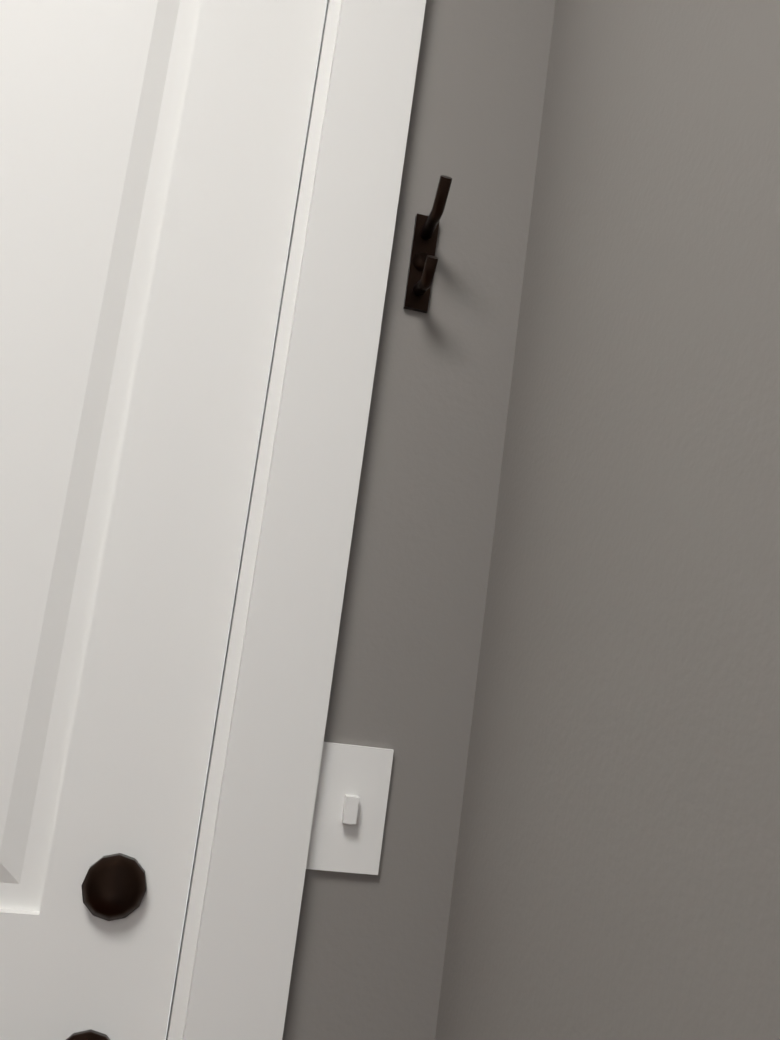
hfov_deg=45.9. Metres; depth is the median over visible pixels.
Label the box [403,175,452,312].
hook
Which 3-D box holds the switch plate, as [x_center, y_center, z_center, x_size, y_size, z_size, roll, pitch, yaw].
[-0.036,0.257,0.818,0.067,0.109,0.015,9,-8,-11]
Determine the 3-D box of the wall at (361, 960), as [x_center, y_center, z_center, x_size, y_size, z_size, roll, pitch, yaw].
[-0.663,-0.321,0.808,1.560,3.286,0.096,9,-8,-11]
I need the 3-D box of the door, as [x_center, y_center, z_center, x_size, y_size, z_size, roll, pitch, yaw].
[-0.581,0.231,0.720,1.035,2.199,0.079,9,-8,-11]
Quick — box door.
[0,0,425,1039]
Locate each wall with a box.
[282,0,541,1039]
[422,0,779,1039]
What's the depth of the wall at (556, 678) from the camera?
0.60 m
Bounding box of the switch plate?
[306,742,393,874]

